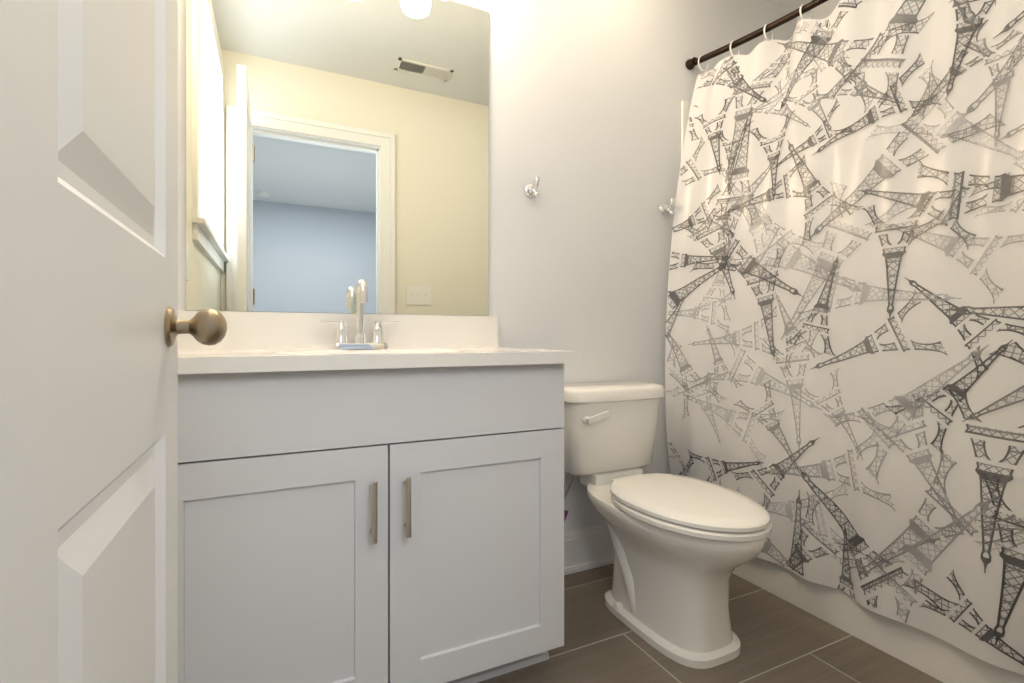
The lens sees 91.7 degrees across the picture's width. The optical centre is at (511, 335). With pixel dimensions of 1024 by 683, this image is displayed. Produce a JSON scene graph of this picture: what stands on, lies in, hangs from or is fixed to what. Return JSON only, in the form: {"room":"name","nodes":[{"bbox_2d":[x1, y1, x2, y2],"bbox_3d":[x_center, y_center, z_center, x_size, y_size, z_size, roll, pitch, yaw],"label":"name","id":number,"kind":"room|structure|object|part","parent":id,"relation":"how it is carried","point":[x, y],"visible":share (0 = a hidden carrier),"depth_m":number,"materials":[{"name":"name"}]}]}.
{"room":"bathroom","nodes":[
{"label":"bathroom","id":0,"kind":"room"},
{"bbox_2d":[178,0,796,530],"bbox_3d":[0.205,-0.342,1.923,2.796,2.440,0.120,0,0,-25],"label":"wall","id":1,"kind":"structure","parent":0,"point":[588,98],"depth_m":1.90,"materials":[{"name":"white paint"}]},
{"bbox_2d":[186,0,488,315],"bbox_3d":[-0.479,-0.592,1.526,0.880,1.048,0.006,0,0,-25],"label":"mirror","id":2,"kind":"object","parent":1,"relation":"attached to","point":[336,150],"visible":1,"depth_m":1.50,"materials":[{"name":"clear glass"}]},
{"bbox_2d":[524,177,539,196],"bbox_3d":[0.080,-0.523,1.761,0.048,0.068,0.062,0,0,-25],"label":"robe hook","id":3,"kind":"object","parent":1,"relation":"attached to","point":[530,190],"visible":1,"depth_m":1.76,"materials":[{"name":"silver metal"}]},
{"bbox_2d":[564,523,613,574],"bbox_3d":[0.315,0.804,1.893,0.850,0.148,0.027,0,0,-25],"label":"baseboard","id":4,"kind":"structure","parent":1,"relation":"attached to","point":[589,547],"depth_m":1.88,"materials":[{"name":"white paint"}]},
{"bbox_2d":[659,198,674,214],"bbox_3d":[0.638,-0.523,2.028,0.048,0.068,0.062,0,0,-25],"label":"robe hook","id":5,"kind":"object","parent":1,"relation":"attached to","point":[664,209],"visible":1,"depth_m":2.03,"materials":[{"name":"silver metal"}]},
{"bbox_2d":[685,0,827,69],"bbox_3d":[1.135,-1.152,1.441,0.148,0.042,1.549,0,0,-25],"label":"curtain rod","id":6,"kind":"object","parent":1,"relation":"attached to","point":[692,63],"visible":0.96,"depth_m":1.90,"materials":[{"name":"brown metal"}]},
{"bbox_2d":[698,55,708,70],"bbox_3d":[0.797,-1.135,2.068,0.060,0.066,0.010,0,0,-25],"label":"curtain ring","id":7,"kind":"object","parent":6,"relation":"hanging from","point":[700,55],"depth_m":2.07,"materials":[{"name":"white plastic"}]},
{"bbox_2d":[729,40,739,55],"bbox_3d":[0.882,-1.135,1.966,0.061,0.066,0.011,0,0,-32],"label":"curtain ring","id":8,"kind":"object","parent":6,"relation":"hanging from","point":[732,54],"depth_m":1.96,"materials":[{"name":"white plastic"}]},
{"bbox_2d":[763,23,773,40],"bbox_3d":[0.959,-1.135,1.861,0.060,0.066,0.012,0,0,-32],"label":"curtain ring","id":9,"kind":"object","parent":6,"relation":"hanging from","point":[767,39],"depth_m":1.85,"materials":[{"name":"white plastic"}]},
{"bbox_2d":[665,0,1023,674],"bbox_3d":[1.072,-0.174,1.419,0.300,1.865,1.465,0,0,-25],"label":"shower curtain","id":10,"kind":"object","parent":9,"relation":"hanging from","point":[866,381],"visible":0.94,"depth_m":1.45,"materials":[{"name":"white fabric"}]},
{"bbox_2d":[665,0,1023,664],"bbox_3d":[1.068,-0.173,1.418,0.299,1.860,1.464,0,0,-25],"label":"print","id":11,"kind":"object","parent":10,"relation":"attached to","point":[883,172],"visible":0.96,"depth_m":1.44},
{"bbox_2d":[799,4,810,18],"bbox_3d":[1.034,-1.135,1.752,0.060,0.066,0.010,0,0,-25],"label":"curtain ring","id":12,"kind":"object","parent":6,"relation":"hanging from","point":[800,12],"depth_m":1.74,"materials":[{"name":"white plastic"}]},
{"bbox_2d":[477,563,942,682],"bbox_3d":[0.565,0.908,1.169,2.796,0.060,1.790,0,0,-25],"label":"floor","id":13,"kind":"structure","parent":0,"point":[782,640],"depth_m":1.38,"materials":[{"name":"tile"}]},
{"bbox_2d":[178,279,581,682],"bbox_3d":[-0.365,0.357,1.292,0.958,1.041,0.525,0,0,-25],"label":"bathroom vanity","id":14,"kind":"object","parent":13,"relation":"on","point":[369,498],"visible":0.98,"depth_m":1.08,"materials":[{"name":"white paint"}]},
{"bbox_2d":[318,279,399,349],"bbox_3d":[-0.433,-0.062,1.430,0.226,0.203,0.101,0,0,-25],"label":"faucet","id":15,"kind":"object","parent":14,"relation":"on","point":[341,343],"depth_m":1.44,"materials":[{"name":"silver metal"}]},
{"bbox_2d":[561,381,771,668],"bbox_3d":[0.442,0.528,1.559,0.444,0.700,0.738,0,0,-25],"label":"toilet","id":16,"kind":"object","parent":13,"relation":"on","point":[684,547],"visible":0.94,"depth_m":1.43,"materials":[{"name":"white ceramic"}]},
{"bbox_3d":[0.396,0.555,1.649,0.291,0.606,0.143,0,0,-25],"label":"trim","id":17,"kind":"part","parent":16,"relation":"part of","materials":[{"name":"white ceramic"}]},
{"bbox_3d":[0.507,0.487,1.458,0.362,0.046,0.500,0,0,-25],"label":"seat","id":18,"kind":"part","parent":16,"relation":"part of","materials":[{"name":"white plastic"}]},
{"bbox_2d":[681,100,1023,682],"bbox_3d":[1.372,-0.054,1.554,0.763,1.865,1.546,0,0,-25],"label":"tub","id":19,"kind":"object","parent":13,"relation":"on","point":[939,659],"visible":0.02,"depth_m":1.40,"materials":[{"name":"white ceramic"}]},
{"bbox_2d":[763,0,812,11],"bbox_3d":[0.565,-1.592,1.169,2.796,0.060,1.790,0,0,-25],"label":"ceiling","id":20,"kind":"structure","parent":0,"point":[790,5],"depth_m":2.34,"materials":[{"name":"white paint"}]},
{"bbox_2d":[797,0,839,23],"bbox_3d":[1.798,-0.342,1.691,0.120,2.440,1.670,0,0,-25],"label":"wall","id":21,"kind":"structure","parent":0,"point":[826,9],"depth_m":2.30,"materials":[{"name":"white paint"}]},
{"bbox_3d":[0.207,-0.152,0.073,0.771,2.060,0.124,0,0,-26],"label":"door frame","id":22,"kind":"structure","parent":0,"visible":0},
{"bbox_2d":[0,0,226,682],"bbox_3d":[-0.286,-0.144,0.302,0.153,2.020,0.709,0,0,-25],"label":"door","id":23,"kind":"structure","parent":22,"relation":"attached to","point":[92,326],"depth_m":0.34,"materials":[{"name":"white paint"}]},
{"bbox_3d":[-0.420,-0.010,0.583,0.153,0.056,0.086,0,0,-25],"label":"knob","id":24,"kind":"part","parent":23,"relation":"part of","materials":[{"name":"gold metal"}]}
]}

